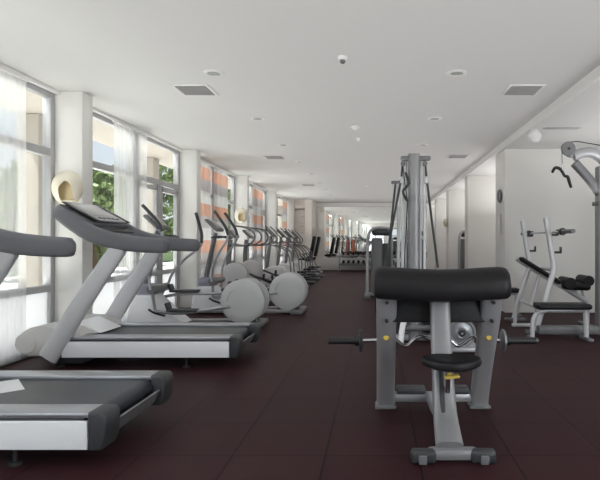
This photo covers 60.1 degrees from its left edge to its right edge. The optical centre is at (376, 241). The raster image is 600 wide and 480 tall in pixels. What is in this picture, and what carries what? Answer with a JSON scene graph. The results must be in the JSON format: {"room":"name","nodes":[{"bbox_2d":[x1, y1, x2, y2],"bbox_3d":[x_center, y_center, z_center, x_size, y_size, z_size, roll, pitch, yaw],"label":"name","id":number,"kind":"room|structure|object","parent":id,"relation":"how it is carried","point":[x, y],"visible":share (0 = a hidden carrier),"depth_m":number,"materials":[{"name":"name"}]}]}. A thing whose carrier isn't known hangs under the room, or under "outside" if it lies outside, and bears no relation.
{"room":"gym","nodes":[
{"label":"gym","id":0,"kind":"room"},
{"bbox_2d":[55,91,92,321],"bbox_3d":[-3.360,-0.235,5.570,0.400,2.766,0.200,0,0,0],"label":"wall pillar","id":1,"kind":"structure","parent":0,"point":[73,109],"depth_m":5.47,"materials":[{"name":"white paint"}]},
{"bbox_2d":[0,82,54,366],"bbox_3d":[-3.500,-0.225,4.652,0.090,2.750,1.635,0,0,0],"label":"window","id":2,"kind":"structure","parent":1,"relation":"attached to","point":[40,300],"depth_m":5.40,"materials":[{"name":"silver metal"}]},
{"bbox_2d":[51,170,83,204],"bbox_3d":[-3.310,-0.580,5.405,0.328,0.372,0.130,0,0,0],"label":"wall sconce","id":3,"kind":"object","parent":1,"relation":"attached to","point":[67,186],"visible":0.97,"depth_m":5.41,"materials":[{"name":"beige"}]},
{"bbox_2d":[93,112,113,313],"bbox_3d":[-3.500,-0.225,6.487,0.090,2.750,1.635,0,0,0],"label":"window","id":4,"kind":"structure","parent":1,"relation":"attached to","point":[105,298],"depth_m":6.52,"materials":[{"name":"silver metal"}]},
{"bbox_2d":[180,150,200,306],"bbox_3d":[-3.360,-0.235,9.040,0.400,2.766,0.200,0,0,0],"label":"wall pillar","id":5,"kind":"structure","parent":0,"point":[190,160],"depth_m":8.94,"materials":[{"name":"white paint"}]},
{"bbox_2d":[147,137,179,307],"bbox_3d":[-3.500,-0.225,8.123,0.090,2.750,1.635,0,0,0],"label":"window","id":6,"kind":"structure","parent":5,"relation":"attached to","point":[160,275],"depth_m":8.54,"materials":[{"name":"silver metal"}]},
{"bbox_2d":[211,166,212,266],"bbox_3d":[-3.500,-0.225,9.957,0.090,2.750,1.635,0,0,0],"label":"window","id":7,"kind":"structure","parent":5,"relation":"attached to","point":[211,166],"depth_m":10.71,"materials":[{"name":"silver metal"}]},
{"bbox_2d":[235,176,248,262],"bbox_3d":[-3.360,-0.235,12.510,0.400,2.766,0.200,0,0,0],"label":"wall pillar","id":8,"kind":"structure","parent":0,"point":[241,182],"depth_m":12.41,"materials":[{"name":"white paint"}]},
{"bbox_2d":[213,167,234,275],"bbox_3d":[-3.500,-0.225,11.592,0.090,2.750,1.635,0,0,0],"label":"window","id":9,"kind":"structure","parent":8,"relation":"attached to","point":[232,201],"depth_m":12.34,"materials":[{"name":"silver metal"}]},
{"bbox_2d":[234,208,247,222],"bbox_3d":[-3.310,-0.650,12.345,0.328,0.372,0.130,0,0,0],"label":"wall sconce","id":10,"kind":"object","parent":8,"relation":"attached to","point":[240,215],"visible":1,"depth_m":12.34,"materials":[{"name":"beige ceramic"}]},
{"bbox_2d":[249,183,252,259],"bbox_3d":[-3.500,-0.225,13.428,0.090,2.750,1.635,0,0,0],"label":"window","id":11,"kind":"structure","parent":8,"relation":"attached to","point":[250,185],"depth_m":14.18,"materials":[{"name":"silver metal"}]},
{"bbox_2d":[266,190,276,265],"bbox_3d":[-3.360,-0.235,15.980,0.400,2.766,0.200,0,0,0],"label":"wall pillar","id":12,"kind":"structure","parent":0,"point":[271,195],"depth_m":15.88,"materials":[{"name":"white paint"}]},
{"bbox_2d":[263,190,265,269],"bbox_3d":[-3.500,-0.225,15.062,0.090,2.750,1.635,0,0,0],"label":"window","id":13,"kind":"structure","parent":12,"relation":"attached to","point":[264,191],"depth_m":15.75,"materials":[{"name":"silver metal"}]},
{"bbox_2d":[287,199,294,258],"bbox_3d":[-3.360,-0.235,19.450,0.400,2.766,0.200,0,0,0],"label":"wall pillar","id":14,"kind":"structure","parent":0,"point":[290,202],"depth_m":19.35,"materials":[{"name":"white paint"}]},
{"bbox_2d":[277,196,282,263],"bbox_3d":[-3.500,-0.225,18.532,0.090,2.750,1.635,0,0,0],"label":"window","id":15,"kind":"structure","parent":14,"relation":"attached to","point":[279,198],"depth_m":17.90,"materials":[{"name":"silver metal"}]},
{"bbox_2d":[0,0,599,202],"bbox_3d":[-0.820,-1.720,10.000,5.760,0.200,22.400,0,0,0],"label":"ceiling","id":16,"kind":"structure","parent":0,"point":[278,59],"depth_m":4.82,"materials":[{"name":"white paint"}]},
{"bbox_2d":[0,63,286,199],"bbox_3d":[-3.425,-1.600,10.000,0.050,0.035,21.980,0,0,0],"label":"trim","id":17,"kind":"structure","parent":16,"relation":"attached to","point":[31,80],"depth_m":6.41,"materials":[{"name":"white paint"}]},
{"bbox_2d":[170,84,218,95],"bbox_3d":[-1.930,-1.608,5.420,0.380,0.022,0.380,0,0,0],"label":"ceiling vent","id":18,"kind":"object","parent":16,"relation":"in","point":[184,89],"visible":1,"depth_m":5.37,"materials":[{"name":"grey metal"}]},
{"bbox_2d":[203,69,224,76],"bbox_3d":[-1.560,-1.612,4.880,0.200,0.014,0.200,0,0,0],"label":"recessed light","id":19,"kind":"object","parent":16,"relation":"in","point":[209,72],"visible":1,"depth_m":4.86,"materials":[{"name":"white paint"}]},
{"bbox_2d":[250,117,265,120],"bbox_3d":[-1.560,-1.612,6.680,0.200,0.014,0.200,0,0,0],"label":"recessed light","id":20,"kind":"object","parent":16,"relation":"in","point":[251,118],"visible":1,"depth_m":6.66,"materials":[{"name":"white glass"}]},
{"bbox_2d":[262,155,285,158],"bbox_3d":[-1.950,-1.608,9.700,0.380,0.022,0.380,0,0,0],"label":"ceiling vent","id":21,"kind":"object","parent":16,"relation":"in","point":[264,156],"visible":1,"depth_m":9.60,"materials":[{"name":"grey metal"}]},
{"bbox_2d":[338,55,346,63],"bbox_3d":[-0.300,-1.590,4.460,0.084,0.060,0.084,0,0,0],"label":"smoke detector","id":22,"kind":"object","parent":16,"relation":"attached to","point":[342,58],"visible":1,"depth_m":4.44,"materials":[{"name":"white paint"}]},
{"bbox_2d":[350,125,359,130],"bbox_3d":[-0.310,-1.590,7.150,0.130,0.060,0.130,0,0,0],"label":"smoke detector","id":23,"kind":"object","parent":16,"relation":"attached to","point":[354,127],"visible":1,"depth_m":7.12,"materials":[{"name":"white paint"}]},
{"bbox_2d":[427,117,442,120],"bbox_3d":[0.760,-1.612,6.680,0.200,0.014,0.200,0,0,0],"label":"recessed light","id":24,"kind":"object","parent":16,"relation":"in","point":[429,118],"visible":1,"depth_m":6.66,"materials":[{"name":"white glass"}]},
{"bbox_2d":[446,69,466,76],"bbox_3d":[0.760,-1.612,4.880,0.200,0.014,0.200,0,0,0],"label":"recessed light","id":25,"kind":"object","parent":16,"relation":"in","point":[456,72],"visible":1,"depth_m":4.86,"materials":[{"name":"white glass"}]},
{"bbox_2d":[447,154,469,157],"bbox_3d":[1.520,-1.608,9.600,0.380,0.022,0.380,0,0,0],"label":"ceiling vent","id":26,"kind":"object","parent":16,"relation":"in","point":[449,155],"visible":1,"depth_m":9.49,"materials":[{"name":"grey metal"}]},
{"bbox_2d":[427,65,599,204],"bbox_3d":[2.048,-1.566,10.000,0.024,0.106,21.980,0,0,0],"label":"trim","id":27,"kind":"structure","parent":16,"relation":"attached to","point":[593,76],"depth_m":6.42,"materials":[{"name":"white paint"}]},
{"bbox_2d":[501,84,546,95],"bbox_3d":[1.550,-1.608,5.420,0.380,0.022,0.380,0,0,0],"label":"ceiling vent","id":28,"kind":"object","parent":16,"relation":"in","point":[512,89],"visible":1,"depth_m":5.37,"materials":[{"name":"grey metal"}]},
{"bbox_2d":[0,270,599,479],"bbox_3d":[0.950,1.200,10.000,9.700,0.100,22.400,0,0,0],"label":"floor","id":29,"kind":"structure","parent":0,"point":[294,404],"depth_m":3.38,"materials":[{"name":"red rubber"}]},
{"bbox_2d":[0,228,173,466],"bbox_3d":[-2.397,0.384,2.995,2.066,1.531,0.927,0,0,0],"label":"treadmill","id":30,"kind":"object","parent":29,"relation":"on","point":[56,409],"visible":1,"depth_m":2.94,"materials":[{"name":"white plastic"}]},
{"bbox_2d":[0,379,24,392],"bbox_3d":[-2.315,0.879,3.060,0.300,0.003,0.300,0,0,-41],"label":"paper sheet","id":31,"kind":"object","parent":30,"relation":"on","point":[9,385],"visible":1,"depth_m":3.10,"materials":[{"name":"white paper"}]},
{"bbox_2d":[15,201,260,367],"bbox_3d":[-2.277,0.384,5.040,2.066,1.531,0.927,0,0,0],"label":"treadmill","id":32,"kind":"object","parent":29,"relation":"on","point":[78,337],"visible":1,"depth_m":4.62,"materials":[{"name":"black plastic"}]},
{"bbox_2d":[15,333,35,353],"bbox_3d":[-3.195,0.925,4.641,0.190,0.190,0.018,0,0,0],"label":"hood","id":33,"kind":"object","parent":32,"relation":"attached to","point":[25,343],"depth_m":4.63,"materials":[{"name":"grey plastic"}]},
{"bbox_2d":[15,314,122,356],"bbox_3d":[-3.005,0.907,5.040,0.610,0.285,0.800,0,0,0],"label":"hood","id":34,"kind":"object","parent":32,"relation":"attached to","point":[29,343],"depth_m":4.64,"materials":[{"name":"grey plastic"}]},
{"bbox_2d":[80,316,119,333],"bbox_3d":[-2.790,0.817,5.040,0.340,0.117,0.400,0,0,0],"label":"hood","id":35,"kind":"object","parent":32,"relation":"attached to","point":[94,324],"depth_m":5.02,"materials":[{"name":"white plastic"}]},
{"bbox_2d":[102,228,133,232],"bbox_3d":[-2.570,-0.112,5.040,0.117,0.045,0.460,0,0,0],"label":"tray","id":36,"kind":"object","parent":32,"relation":"on","point":[118,230],"depth_m":5.03,"materials":[{"name":"black plastic"}]},
{"bbox_2d":[127,204,268,326],"bbox_3d":[-2.436,0.324,6.980,1.858,1.652,0.600,0,0,0],"label":"trainer","id":37,"kind":"object","parent":29,"relation":"on","point":[245,299],"visible":0.8,"depth_m":6.81,"materials":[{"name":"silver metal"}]},
{"bbox_2d":[188,210,307,314],"bbox_3d":[-2.076,0.323,8.350,1.858,1.653,0.600,0,0,0],"label":"trainer","id":38,"kind":"object","parent":29,"relation":"on","point":[287,291],"visible":0.9,"depth_m":8.17,"materials":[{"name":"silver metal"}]},
{"bbox_2d":[223,225,272,301],"bbox_3d":[-2.245,0.414,9.750,1.450,1.462,0.580,0,0,0],"label":"trainer","id":39,"kind":"object","parent":29,"relation":"on","point":[234,271],"visible":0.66,"depth_m":9.64,"materials":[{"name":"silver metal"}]},
{"bbox_2d":[242,227,278,291],"bbox_3d":[-2.285,0.414,11.100,1.450,1.462,0.580,0,0,0],"label":"trainer","id":40,"kind":"object","parent":29,"relation":"on","point":[254,267],"visible":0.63,"depth_m":10.99,"materials":[{"name":"grey plastic"}]},
{"bbox_2d":[261,225,309,287],"bbox_3d":[-2.283,0.371,12.600,1.175,1.548,0.609,0,0,0],"label":"stair stepper","id":41,"kind":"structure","parent":29,"relation":"on","point":[280,269],"depth_m":12.41,"materials":[{"name":"grey plastic"}]},
{"bbox_2d":[276,227,315,284],"bbox_3d":[-2.283,0.371,13.950,1.175,1.548,0.609,0,0,0],"label":"stair stepper","id":42,"kind":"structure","parent":29,"relation":"on","point":[287,266],"depth_m":13.88,"materials":[{"name":"grey plastic"}]},
{"bbox_2d":[295,210,304,257],"bbox_3d":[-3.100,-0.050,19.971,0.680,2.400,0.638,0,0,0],"label":"door","id":43,"kind":"structure","parent":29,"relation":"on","point":[299,214],"depth_m":19.67,"materials":[{"name":"white paint"}]},
{"bbox_2d":[281,236,318,274],"bbox_3d":[-2.705,0.471,17.750,1.310,1.348,0.616,0,0,0],"label":"bike","id":44,"kind":"object","parent":29,"relation":"on","point":[313,242],"visible":0.35,"depth_m":17.58,"materials":[{"name":"silver metal"}]},
{"bbox_2d":[284,229,320,280],"bbox_3d":[-2.303,0.371,15.300,1.175,1.548,0.609,0,0,0],"label":"stair stepper","id":45,"kind":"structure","parent":29,"relation":"on","point":[286,231],"depth_m":15.14,"materials":[{"name":"grey plastic"}]},
{"bbox_2d":[290,236,322,272],"bbox_3d":[-2.685,0.471,18.950,1.310,1.348,0.616,0,0,0],"label":"bike","id":46,"kind":"object","parent":29,"relation":"on","point":[318,237],"visible":0.39,"depth_m":18.78,"materials":[{"name":"black plastic"}]},
{"bbox_2d":[291,230,323,277],"bbox_3d":[-2.322,0.371,16.600,1.175,1.548,0.609,0,0,0],"label":"stair stepper","id":47,"kind":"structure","parent":29,"relation":"on","point":[293,232],"depth_m":16.42,"materials":[{"name":"grey plastic"}]},
{"bbox_2d":[338,253,396,270],"bbox_3d":[-0.350,0.800,20.420,2.370,0.700,0.500,0,0,0],"label":"dumbbell rack","id":48,"kind":"object","parent":29,"relation":"on","point":[340,255],"visible":0.51,"depth_m":20.38,"materials":[{"name":"silver metal"}]},
{"bbox_2d":[339,263,393,264],"bbox_3d":[-0.350,0.883,20.470,2.300,0.087,0.400,0,0,0],"label":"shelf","id":49,"kind":"object","parent":48,"relation":"on","point":[339,263],"depth_m":20.27,"materials":[{"name":"grey metal"}]},
{"bbox_2d":[339,254,396,256],"bbox_3d":[-0.350,0.543,20.470,2.300,0.087,0.400,0,0,0],"label":"tray","id":50,"kind":"object","parent":48,"relation":"on","point":[340,255],"depth_m":20.38,"materials":[{"name":"grey metal"}]},
{"bbox_2d":[364,226,392,298],"bbox_3d":[0.284,0.414,10.600,1.089,1.474,0.750,0,0,0],"label":"machine","id":51,"kind":"object","parent":29,"relation":"on","point":[378,248],"visible":0.43,"depth_m":10.50,"materials":[{"name":"silver metal"}]},
{"bbox_2d":[386,181,401,267],"bbox_3d":[0.310,0.090,8.050,0.500,2.110,0.500,0,0,0],"label":"post","id":52,"kind":"object","parent":29,"relation":"on","point":[398,263],"visible":0.33,"depth_m":8.03,"materials":[{"name":"grey metal"}]},
{"bbox_2d":[383,153,438,342],"bbox_3d":[0.345,0.062,6.141,0.670,2.165,0.989,0,0,-23],"label":"tower","id":53,"kind":"object","parent":29,"relation":"on","point":[412,180],"visible":0.7,"depth_m":5.90,"materials":[{"name":"grey metal"}]},
{"bbox_2d":[407,230,422,268],"bbox_3d":[0.726,0.414,12.600,1.089,1.474,0.750,0,0,0],"label":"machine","id":54,"kind":"object","parent":29,"relation":"on","point":[407,230],"visible":0.08,"depth_m":12.44,"materials":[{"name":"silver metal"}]},
{"bbox_2d":[374,267,511,464],"bbox_3d":[0.385,0.655,3.121,0.804,1.011,1.002,0,0,0],"label":"bench","id":55,"kind":"object","parent":29,"relation":"on","point":[439,297],"visible":1,"depth_m":3.01,"materials":[{"name":"silver metal"}]},
{"bbox_2d":[328,329,536,351],"bbox_3d":[0.375,0.673,3.475,1.410,0.156,0.156,0,0,0],"label":"barbell","id":56,"kind":"object","parent":55,"relation":"on","point":[504,340],"visible":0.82,"depth_m":3.46,"materials":[{"name":"silver metal"}]},
{"bbox_2d":[458,230,464,268],"bbox_3d":[2.584,0.414,13.350,1.089,1.474,0.750,0,0,0],"label":"machine","id":57,"kind":"object","parent":29,"relation":"on","point":[461,242],"visible":0.24,"depth_m":13.25,"materials":[{"name":"silver metal"}]},
{"bbox_2d":[452,332,475,351],"bbox_3d":[0.885,0.880,5.500,0.360,0.520,0.500,0,0,0],"label":"holder","id":58,"kind":"object","parent":29,"relation":"on","point":[471,348],"visible":0.12,"depth_m":5.25,"materials":[{"name":"silver metal"}]},
{"bbox_2d":[451,322,475,346],"bbox_3d":[0.885,0.950,5.326,0.300,0.300,0.052,0,0,0],"label":"weight plate","id":59,"kind":"object","parent":58,"relation":"on","point":[467,328],"visible":0.7,"depth_m":5.32,"materials":[{"name":"grey metal"}]},
{"bbox_2d":[511,287,521,316],"bbox_3d":[1.869,0.934,7.950,0.702,0.432,0.280,0,0,0],"label":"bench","id":60,"kind":"object","parent":29,"relation":"on","point":[514,291],"visible":0.2,"depth_m":7.83,"materials":[{"name":"grey metal"}]},
{"bbox_2d":[504,217,593,333],"bbox_3d":[2.370,0.421,6.950,1.060,1.473,1.130,0,0,0],"label":"bench","id":61,"kind":"object","parent":29,"relation":"on","point":[583,283],"visible":0.92,"depth_m":6.88,"materials":[{"name":"grey metal"}]},
{"bbox_2d":[521,228,574,234],"bbox_3d":[2.232,-0.125,6.820,0.089,0.090,2.040,0,0,0],"label":"barbell","id":62,"kind":"object","parent":61,"relation":"on","point":[562,231],"visible":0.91,"depth_m":6.12,"materials":[{"name":"silver metal"}]},
{"bbox_2d":[526,302,593,341],"bbox_3d":[2.139,0.934,5.980,0.702,0.432,0.280,0,0,0],"label":"bench","id":63,"kind":"object","parent":29,"relation":"on","point":[542,307],"visible":0.96,"depth_m":5.95,"materials":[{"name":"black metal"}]},
{"bbox_2d":[536,141,599,334],"bbox_3d":[2.877,-0.040,6.250,1.825,2.380,0.600,0,0,0],"label":"machine","id":64,"kind":"object","parent":29,"relation":"on","point":[568,149],"visible":1,"depth_m":6.20,"materials":[{"name":"grey metal"}]},
{"bbox_2d":[551,164,571,187],"bbox_3d":[2.251,-0.804,6.207,0.284,0.292,0.056,0,0,-9],"label":"grip","id":65,"kind":"object","parent":64,"relation":"hanging from","point":[560,169],"visible":1,"depth_m":6.20,"materials":[{"name":"black plastic"}]},
{"bbox_2d":[295,200,313,208],"bbox_3d":[-2.950,-1.450,19.800,0.980,0.330,0.500,0,0,0],"label":"wall","id":66,"kind":"structure","parent":0,"point":[299,204],"depth_m":19.55,"materials":[{"name":"white paint"}]},
{"bbox_2d":[0,67,28,364],"bbox_3d":[-3.420,-0.234,4.210,0.035,2.707,1.560,0,0,0],"label":"sheer curtain","id":67,"kind":"object","parent":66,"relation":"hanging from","point":[12,85],"visible":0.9,"depth_m":4.78,"materials":[{"name":"white fabric"}]},
{"bbox_2d":[112,120,148,321],"bbox_3d":[-3.420,-0.234,7.100,0.035,2.707,1.000,0,0,0],"label":"sheer curtain","id":68,"kind":"object","parent":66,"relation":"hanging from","point":[130,144],"visible":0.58,"depth_m":7.06,"materials":[{"name":"white fabric"}]},
{"bbox_2d":[201,160,211,276],"bbox_3d":[-3.400,-0.234,9.985,0.035,2.707,0.910,0,0,0],"label":"curtain","id":69,"kind":"object","parent":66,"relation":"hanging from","point":[205,167],"visible":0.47,"depth_m":10.11,"materials":[{"name":"fabric"}]},
{"bbox_2d":[213,166,228,287],"bbox_3d":[-3.400,-0.234,11.120,0.035,2.707,1.040,0,0,0],"label":"curtain","id":70,"kind":"object","parent":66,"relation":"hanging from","point":[220,176],"visible":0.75,"depth_m":11.06,"materials":[{"name":"fabric"}]},
{"bbox_2d":[252,184,262,266],"bbox_3d":[-3.400,-0.234,14.575,0.035,2.707,1.290,0,0,0],"label":"curtain","id":71,"kind":"object","parent":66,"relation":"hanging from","point":[257,191],"visible":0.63,"depth_m":14.66,"materials":[{"name":"fabric"}]},
{"bbox_2d":[282,198,286,258],"bbox_3d":[-3.400,-0.234,18.800,0.035,2.707,0.940,0,0,0],"label":"curtain","id":72,"kind":"object","parent":66,"relation":"hanging from","point":[284,200],"visible":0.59,"depth_m":18.70,"materials":[{"name":"fabric"}]},
{"bbox_2d":[305,199,315,270],"bbox_3d":[-2.620,-0.235,20.200,0.260,2.766,1.580,0,0,0],"label":"wall pier","id":73,"kind":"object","parent":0,"point":[310,214],"visible":0.5,"depth_m":19.41,"materials":[{"name":"white paint"}]},
{"bbox_2d":[300,205,434,268],"bbox_3d":[1.050,-0.235,21.350,9.500,2.768,0.200,0,0,0],"label":"wall","id":74,"kind":"structure","parent":0,"point":[431,253],"depth_m":21.25,"materials":[{"name":"white paint"}]},
{"bbox_2d":[316,202,427,268],"bbox_3d":[-0.216,-0.235,21.008,4.600,2.766,0.200,0,0,3],"label":"wall","id":75,"kind":"structure","parent":0,"point":[380,202],"depth_m":20.86,"materials":[{"name":"white paint"}]},
{"bbox_2d":[317,258,426,269],"bbox_3d":[-0.214,0.905,20.873,4.500,0.490,0.062,0,0,3],"label":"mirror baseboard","id":76,"kind":"object","parent":75,"relation":"attached to","point":[325,263],"visible":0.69,"depth_m":20.91,"materials":[{"name":"white paint"}]},
{"bbox_2d":[317,202,426,206],"bbox_3d":[-0.214,-1.530,20.858,4.500,0.150,0.100,0,0,3],"label":"trim","id":77,"kind":"structure","parent":75,"relation":"attached to","point":[318,204],"depth_m":20.86,"materials":[{"name":"white paint"}]},
{"bbox_2d":[317,206,426,257],"bbox_3d":[-0.212,-0.400,20.896,4.500,2.100,0.018,0,0,3],"label":"mirror glass","id":78,"kind":"object","parent":75,"relation":"attached to","point":[335,225],"visible":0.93,"depth_m":20.93,"materials":[{"name":"white"}]},
{"bbox_2d":[435,199,445,268],"bbox_3d":[3.840,-0.185,18.200,3.520,2.667,0.400,0,0,0],"label":"wall partition","id":79,"kind":"structure","parent":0,"point":[440,204],"depth_m":18.00,"materials":[{"name":"white paint"}]},
{"bbox_2d":[446,190,464,268],"bbox_3d":[3.840,-0.185,15.050,3.520,2.667,0.500,0,0,0],"label":"wall partition","id":80,"kind":"structure","parent":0,"point":[455,199],"depth_m":14.80,"materials":[{"name":"white paint"}]},
{"bbox_2d":[465,176,495,268],"bbox_3d":[3.840,-0.185,11.900,3.520,2.667,0.400,0,0,0],"label":"wall partition","id":81,"kind":"structure","parent":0,"point":[480,191],"depth_m":11.70,"materials":[{"name":"white paint"}]},
{"bbox_2d":[428,79,599,204],"bbox_3d":[3.880,-1.670,10.000,3.640,0.300,22.400,0,0,0],"label":"ceiling","id":82,"kind":"structure","parent":0,"point":[583,110],"depth_m":6.95,"materials":[{"name":"white paint"}]},
{"bbox_2d":[527,129,541,142],"bbox_3d":[2.130,-1.435,6.900,0.184,0.184,0.184,0,0,0],"label":"ceiling spotlight","id":83,"kind":"object","parent":82,"relation":"attached to","point":[534,135],"visible":1,"depth_m":6.84,"materials":[{"name":"white paint"}]},
{"bbox_2d":[542,126,581,128],"bbox_3d":[2.450,-1.513,6.760,0.500,0.014,0.120,0,0,0],"label":"ceiling vent","id":84,"kind":"object","parent":82,"relation":"in","point":[544,127],"visible":1,"depth_m":6.72,"materials":[{"name":"grey metal"}]},
{"bbox_2d":[496,149,599,312],"bbox_3d":[3.840,-0.185,8.625,3.520,2.667,0.650,0,0,0],"label":"wall partition","id":85,"kind":"structure","parent":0,"point":[530,192],"depth_m":8.30,"materials":[{"name":"white paint"}]},
{"bbox_2d":[497,189,500,202],"bbox_3d":[2.047,-0.770,8.550,0.023,0.224,0.224,0,0,0],"label":"wall clock","id":86,"kind":"object","parent":85,"relation":"attached to","point":[499,191],"visible":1,"depth_m":8.52,"materials":[{"name":"grey plastic"}]},
{"bbox_2d":[498,214,500,233],"bbox_3d":[2.052,-0.302,8.510,0.016,0.322,0.139,0,0,0],"label":"wall thermostat","id":87,"kind":"object","parent":85,"relation":"attached to","point":[499,215],"visible":1,"depth_m":8.51,"materials":[{"name":"white paint"}]},
{"label":"outside","id":88,"kind":"structure","parent":0,"visible":0},
{"bbox_2d":[101,252,249,261],"bbox_3d":[-32.500,1.310,10.000,40.000,0.100,110.000,0,0,0],"label":"lawn","id":89,"kind":"structure","parent":88,"point":[167,257],"depth_m":42.89,"materials":[{"name":"green plant"}]},
{"bbox_2d":[159,164,172,252],"bbox_3d":[-14.159,-2.232,32.635,4.428,7.030,4.335,0,0,0],"label":"tree","id":90,"kind":"object","parent":89,"relation":"on","point":[168,177],"visible":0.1,"depth_m":32.26,"materials":[{"name":"green plant"}]},
{"bbox_2d":[228,189,249,240],"bbox_3d":[-15.001,-2.340,51.876,5.953,7.246,5.508,0,0,0],"label":"tree","id":91,"kind":"object","parent":89,"relation":"on","point":[229,190],"visible":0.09,"depth_m":50.58,"materials":[{"name":"green plant"}]},
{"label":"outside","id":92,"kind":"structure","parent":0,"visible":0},
{"bbox_2d":[26,90,282,205],"bbox_3d":[-4.200,-1.830,10.000,1.150,0.250,46.000,0,0,0],"label":"soffit","id":93,"kind":"structure","parent":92,"point":[102,133],"depth_m":8.24,"materials":[{"name":"beige paint"}]},
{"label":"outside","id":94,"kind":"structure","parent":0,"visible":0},
{"bbox_2d":[111,262,172,275],"bbox_3d":[-8.100,1.250,10.000,8.800,0.100,50.000,0,0,0],"label":"terrace","id":95,"kind":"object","parent":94,"point":[166,265],"depth_m":26.04,"materials":[{"name":"white stone"}]},
{"bbox_2d":[26,114,41,286],"bbox_3d":[-4.620,-0.250,6.890,0.280,2.900,0.280,0,0,0],"label":"column","id":96,"kind":"structure","parent":95,"relation":"on","point":[33,121],"depth_m":6.75,"materials":[{"name":"beige paint"}]},
{"bbox_2d":[93,165,113,268],"bbox_3d":[-11.216,-0.970,20.288,2.967,4.511,2.786,0,0,0],"label":"tree","id":97,"kind":"object","parent":95,"relation":"on","point":[103,182],"visible":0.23,"depth_m":20.09,"materials":[{"name":"green plant"}]},
{"bbox_2d":[147,157,158,233],"bbox_3d":[-4.620,-0.250,10.360,0.280,2.900,0.280,0,0,0],"label":"column","id":98,"kind":"structure","parent":95,"relation":"on","point":[152,163],"depth_m":10.22,"materials":[{"name":"beige paint"}]},
{"bbox_2d":[278,206,282,253],"bbox_3d":[-4.620,-0.250,24.240,0.280,2.900,0.280,0,0,0],"label":"column","id":99,"kind":"structure","parent":95,"relation":"on","point":[280,208],"depth_m":24.10,"materials":[{"name":"beige paint"}]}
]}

